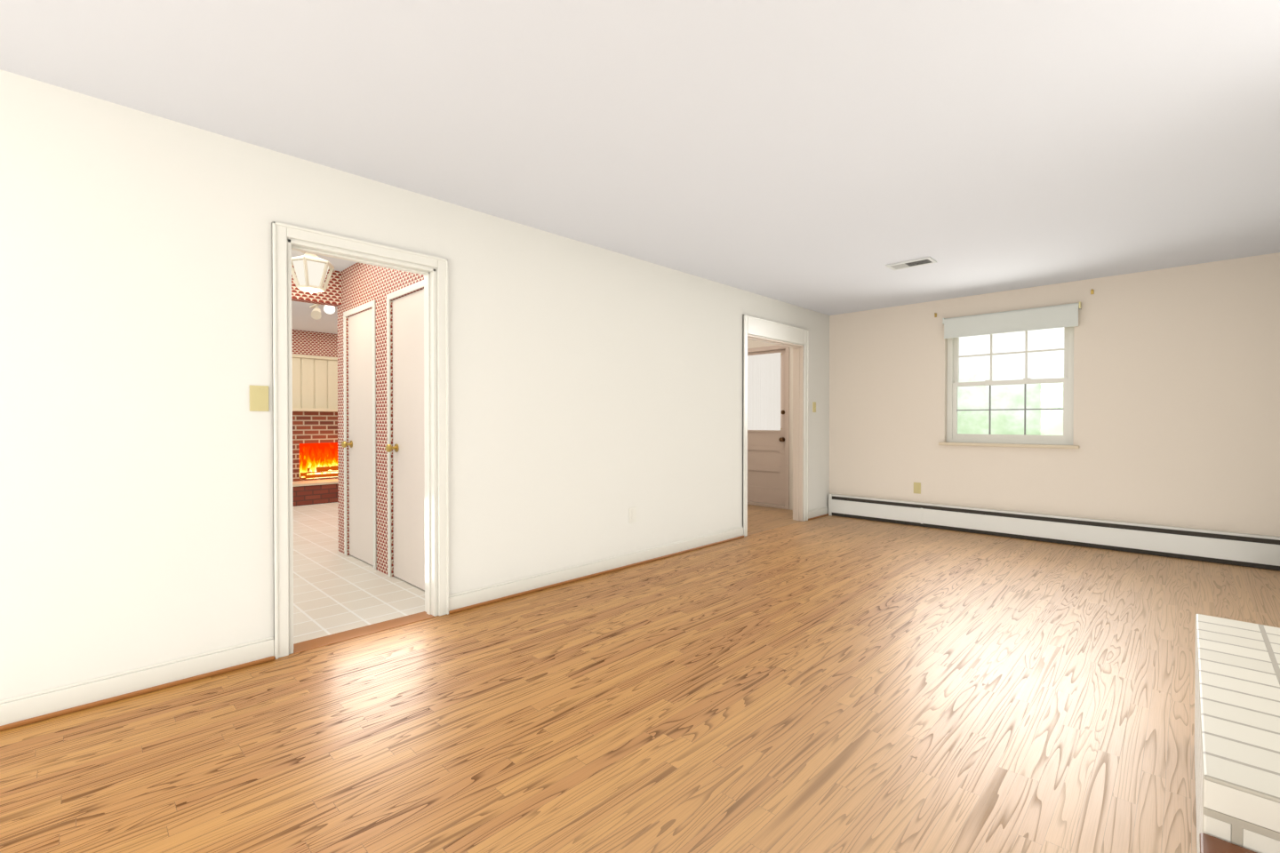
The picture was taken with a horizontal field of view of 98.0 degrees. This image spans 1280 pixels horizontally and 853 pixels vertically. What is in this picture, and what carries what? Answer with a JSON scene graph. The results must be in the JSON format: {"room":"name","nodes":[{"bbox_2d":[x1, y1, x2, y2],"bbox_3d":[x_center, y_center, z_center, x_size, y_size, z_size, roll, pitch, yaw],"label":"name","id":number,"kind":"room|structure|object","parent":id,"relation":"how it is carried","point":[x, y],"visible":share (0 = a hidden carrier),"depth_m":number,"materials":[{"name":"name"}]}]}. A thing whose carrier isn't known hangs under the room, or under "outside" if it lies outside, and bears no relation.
{"room":"living room","nodes":[
{"label":"living room","id":0,"kind":"room"},
{"bbox_2d":[291,329,337,357],"bbox_3d":[-5.560,-1.179,7.347,0.235,0.370,4.700,0,1,44],"label":"wallpaper","id":1,"kind":"object","parent":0,"point":[303,342],"depth_m":8.05},
{"bbox_2d":[292,411,337,481],"bbox_3d":[-5.680,0.420,7.478,0.600,1.310,4.700,0,1,44],"label":"wall","id":2,"kind":"structure","parent":0,"point":[308,427],"depth_m":8.01,"materials":[{"name":"red brick"}]},
{"bbox_2d":[299,442,337,479],"bbox_3d":[-4.738,0.505,8.443,0.393,0.513,0.881,0,1,44],"label":"fire","id":3,"kind":"object","parent":2,"relation":"in","point":[316,460],"visible":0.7,"depth_m":8.40,"materials":[{"name":"orange"}]},
{"bbox_2d":[292,354,337,411],"bbox_3d":[-5.534,-0.614,7.326,0.310,0.800,4.700,0,1,44],"label":"panelling","id":4,"kind":"object","parent":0,"point":[315,379],"depth_m":8.05,"materials":[{"name":"beige wood"}]},
{"bbox_2d":[291,265,341,306],"bbox_3d":[-3.545,-1.189,3.915,0.100,0.290,2.630,0,1,44],"label":"wall","id":5,"kind":"structure","parent":0,"point":[332,296],"depth_m":4.74,"materials":[{"name":"red paper"}]},
{"bbox_2d":[291,249,357,334],"bbox_3d":[-3.388,-1.400,5.700,5.740,0.100,5.400,0,1,44],"label":"ceiling","id":6,"kind":"structure","parent":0,"point":[301,319],"depth_m":6.84,"materials":[{"name":"white paint"}]},
{"bbox_2d":[291,251,334,294],"bbox_3d":[-2.498,-1.173,4.225,0.282,0.327,0.324,0,1,44],"label":"lantern","id":7,"kind":"object","parent":6,"relation":"hanging from","point":[311,270],"depth_m":4.16,"materials":[{"name":"white glass"}]},
{"bbox_2d":[309,304,335,319],"bbox_3d":[-3.347,-1.259,5.899,1.000,0.184,0.126,0,1,44],"label":"track light","id":8,"kind":"object","parent":6,"relation":"attached to","point":[316,314],"depth_m":6.05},
{"bbox_2d":[292,502,424,644],"bbox_3d":[-3.238,1.116,5.575,6.160,0.050,5.400,0,1,44],"label":"floor","id":9,"kind":"structure","parent":0,"point":[334,592],"depth_m":3.82,"materials":[{"name":"beige tile"}]},
{"bbox_2d":[292,479,338,506],"bbox_3d":[-5.308,0.930,7.118,0.438,0.295,4.700,0,1,44],"label":"hearth","id":10,"kind":"object","parent":9,"relation":"on","point":[314,492],"depth_m":7.69,"materials":[{"name":"red brick"}]},
{"bbox_2d":[337,262,423,576],"bbox_3d":[-1.879,-0.117,4.208,2.080,2.440,0.110,0,1,44],"label":"wall","id":11,"kind":"structure","parent":0,"point":[362,284],"depth_m":4.25,"materials":[{"name":"red paper"}]},
{"bbox_2d":[341,308,373,565],"bbox_3d":[-2.284,0.083,4.516,0.607,2.019,0.114,0,1,44],"label":"closet door","id":12,"kind":"structure","parent":11,"relation":"in","point":[360,325],"depth_m":4.54,"materials":[{"name":"beige paint"}]},
{"bbox_2d":[343,299,376,569],"bbox_3d":[-2.282,0.063,4.520,0.700,2.075,0.012,0,1,44],"label":"door frame","id":13,"kind":"structure","parent":11,"relation":"attached to","point":[368,305],"depth_m":4.30,"materials":[{"name":"white paint"}]},
{"bbox_2d":[385,288,424,590],"bbox_3d":[-1.592,0.089,3.837,0.667,2.019,0.114,0,1,44],"label":"closet door","id":14,"kind":"structure","parent":11,"relation":"in","point":[408,447],"depth_m":3.89,"materials":[{"name":"beige paint"}]},
{"bbox_2d":[386,280,423,576],"bbox_3d":[-1.590,0.069,3.840,0.760,2.075,0.012,0,1,44],"label":"door frame","id":15,"kind":"structure","parent":11,"relation":"attached to","point":[420,284],"depth_m":4.08,"materials":[{"name":"white paint"}]},
{"bbox_2d":[0,69,829,700],"bbox_3d":[-0.908,-0.112,3.626,0.120,2.440,9.100,0,1,44],"label":"wall","id":16,"kind":"structure","parent":0,"point":[588,384],"depth_m":2.55,"materials":[{"name":"paint"}]},
{"bbox_2d":[249,385,268,411],"bbox_3d":[-1.798,-0.133,2.628,0.008,0.120,0.075,0,1,44],"label":"switch plate","id":17,"kind":"object","parent":16,"relation":"attached to","point":[259,395],"visible":1,"depth_m":2.63,"materials":[{"name":"beige plastic"}]},
{"bbox_2d":[272,221,448,659],"bbox_3d":[-1.489,0.066,3.020,0.147,2.096,0.882,0,1,44],"label":"door frame","id":18,"kind":"structure","parent":16,"relation":"attached to","point":[280,231],"depth_m":2.93,"materials":[{"name":"white paint"}]},
{"bbox_2d":[293,611,434,654],"bbox_3d":[-1.493,1.122,3.033,0.132,0.024,0.718,0,1,44],"label":"door threshold sill","id":19,"kind":"structure","parent":16,"relation":"attached to","point":[307,645],"depth_m":3.00,"materials":[{"name":"brown wood"}]},
{"bbox_2d":[0,505,828,731],"bbox_3d":[-0.855,1.055,3.583,0.030,0.107,9.100,0,1,44],"label":"baseboard","id":20,"kind":"structure","parent":16,"relation":"attached to","point":[19,708],"depth_m":2.51,"materials":[{"name":"white paint"}]},
{"bbox_2d":[629,507,636,523],"bbox_3d":[-0.056,0.702,4.408,0.008,0.120,0.075,0,1,44],"label":"outlet","id":21,"kind":"object","parent":16,"relation":"attached to","point":[632,510],"visible":1,"depth_m":4.40,"materials":[{"name":"white paint"}]},
{"bbox_2d":[742,314,808,536],"bbox_3d":[1.430,-0.010,5.990,0.147,2.195,1.300,0,1,44],"label":"door frame","id":22,"kind":"structure","parent":16,"relation":"attached to","point":[753,325],"depth_m":6.36,"materials":[{"name":"white paint"}]},
{"bbox_2d":[812,401,815,412],"bbox_3d":[2.056,-0.227,6.545,0.014,0.120,0.075,0,1,44],"label":"switch plate","id":23,"kind":"object","parent":16,"relation":"attached to","point":[813,403],"visible":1,"depth_m":6.53,"materials":[{"name":"beige plastic"}]},
{"bbox_2d":[0,504,1279,852],"bbox_3d":[-0.177,1.140,2.918,5.630,0.050,9.100,0,1,44],"label":"floor","id":24,"kind":"structure","parent":0,"point":[828,684],"depth_m":2.11,"materials":[{"name":"brown wood"}]},
{"bbox_2d":[1200,832,1256,852],"bbox_3d":[1.155,0.951,0.710,0.621,0.365,0.360,0,1,44],"label":"box","id":25,"kind":"object","parent":24,"relation":"on","point":[1208,844],"visible":1,"depth_m":1.01,"materials":[{"name":"brown"}]},
{"bbox_2d":[1194,614,1279,852],"bbox_3d":[1.727,0.894,1.285,0.621,0.470,1.251,0,1,44],"label":"brick hearth","id":26,"kind":"object","parent":24,"relation":"on","point":[1237,673],"visible":1,"depth_m":1.22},
{"bbox_2d":[0,0,1279,315],"bbox_3d":[0.425,-1.371,2.347,4.400,0.100,9.560,0,1,44],"label":"ceiling","id":27,"kind":"structure","parent":0,"point":[793,152],"depth_m":2.37,"materials":[{"name":"white paint"}]},
{"bbox_2d":[885,256,936,270],"bbox_3d":[2.223,-1.334,4.562,0.340,0.010,0.180,0,1,44],"label":"ceiling vent","id":28,"kind":"object","parent":27,"relation":"in","point":[926,260],"visible":1,"depth_m":4.54,"materials":[{"name":"silver metal"}]},
{"bbox_2d":[747,339,792,510],"bbox_3d":[0.730,-0.113,6.684,1.830,2.490,2.960,0,1,44],"label":"wall","id":29,"kind":"structure","parent":0,"point":[751,344],"depth_m":7.20,"materials":[{"name":"paint"}]},
{"bbox_2d":[747,349,785,504],"bbox_3d":[1.619,0.009,7.576,0.850,2.050,0.118,0,1,44],"label":"hall door","id":30,"kind":"structure","parent":29,"relation":"in","point":[765,448],"depth_m":7.50,"materials":[{"name":"beige paint"}]},
{"bbox_2d":[747,352,782,430],"bbox_3d":[1.619,-0.464,7.572,0.694,1.025,0.020,0,1,44],"label":"door curtain","id":31,"kind":"object","parent":30,"relation":"hanging from","point":[764,371],"visible":0.78,"depth_m":7.51,"materials":[{"name":"white fabric"}]},
{"bbox_2d":[747,344,789,509],"bbox_3d":[1.637,0.001,7.594,0.960,2.145,0.152,0,1,44],"label":"door frame","id":32,"kind":"structure","parent":29,"relation":"attached to","point":[786,506],"depth_m":7.23,"materials":[{"name":"beige paint"}]},
{"bbox_2d":[938,442,1079,448],"bbox_3d":[3.643,0.187,5.556,1.180,0.030,0.120,0,1,44],"label":"window sill","id":33,"kind":"structure","parent":0,"point":[940,444],"depth_m":5.47,"materials":[{"name":"white wood"}]},
{"bbox_2d":[829,252,1279,536],"bbox_3d":[3.834,-0.128,5.527,3.980,2.440,0.260,0,1,44],"label":"wall","id":34,"kind":"structure","parent":0,"point":[1177,370],"depth_m":4.95,"materials":[{"name":"paint"}]},
{"bbox_2d":[913,482,920,494],"bbox_3d":[3.048,0.677,6.118,0.075,0.120,0.008,0,1,44],"label":"wall outlet","id":35,"kind":"object","parent":34,"relation":"attached to","point":[916,485],"visible":1,"depth_m":6.11,"materials":[{"name":"beige plastic"}]},
{"bbox_2d":[946,326,1073,445],"bbox_3d":[3.723,-0.474,5.633,1.088,1.288,0.110,0,1,44],"label":"window","id":36,"kind":"structure","parent":34,"relation":"in","point":[953,382],"depth_m":5.57,"materials":[{"name":"white wood"}]},
{"bbox_2d":[942,301,1081,338],"bbox_3d":[3.625,-1.033,5.495,1.149,0.220,0.066,0,1,44],"label":"roller blind","id":37,"kind":"object","parent":36,"relation":"attached to","point":[1067,315],"visible":1,"depth_m":5.43,"materials":[{"name":"white fabric"}]},
{"bbox_2d":[934,288,1094,317],"bbox_3d":[3.634,-1.210,5.506,1.332,0.077,0.035,0,1,44],"label":"brackets","id":38,"kind":"object","parent":34,"relation":"attached to","point":[1092,290],"visible":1,"depth_m":5.06,"materials":[{"name":"gold metal"}]},
{"bbox_2d":[828,494,1279,570],"bbox_3d":[3.654,0.964,5.479,3.748,0.257,0.072,0,1,44],"label":"baseboard heater","id":39,"kind":"object","parent":34,"relation":"attached to","point":[1235,548],"visible":1,"depth_m":5.08,"materials":[{"name":"white metal"}]},
{"label":"outside","id":40,"kind":"structure","parent":0,"visible":0},
{"bbox_2d":[957,327,1063,435],"bbox_3d":[4.473,-0.366,6.397,4.090,3.500,0.001,0,1,44],"label":"window panes","id":41,"kind":"structure","parent":40,"point":[1048,364],"depth_m":6.52,"materials":[{"name":"clear glass"}]}
]}

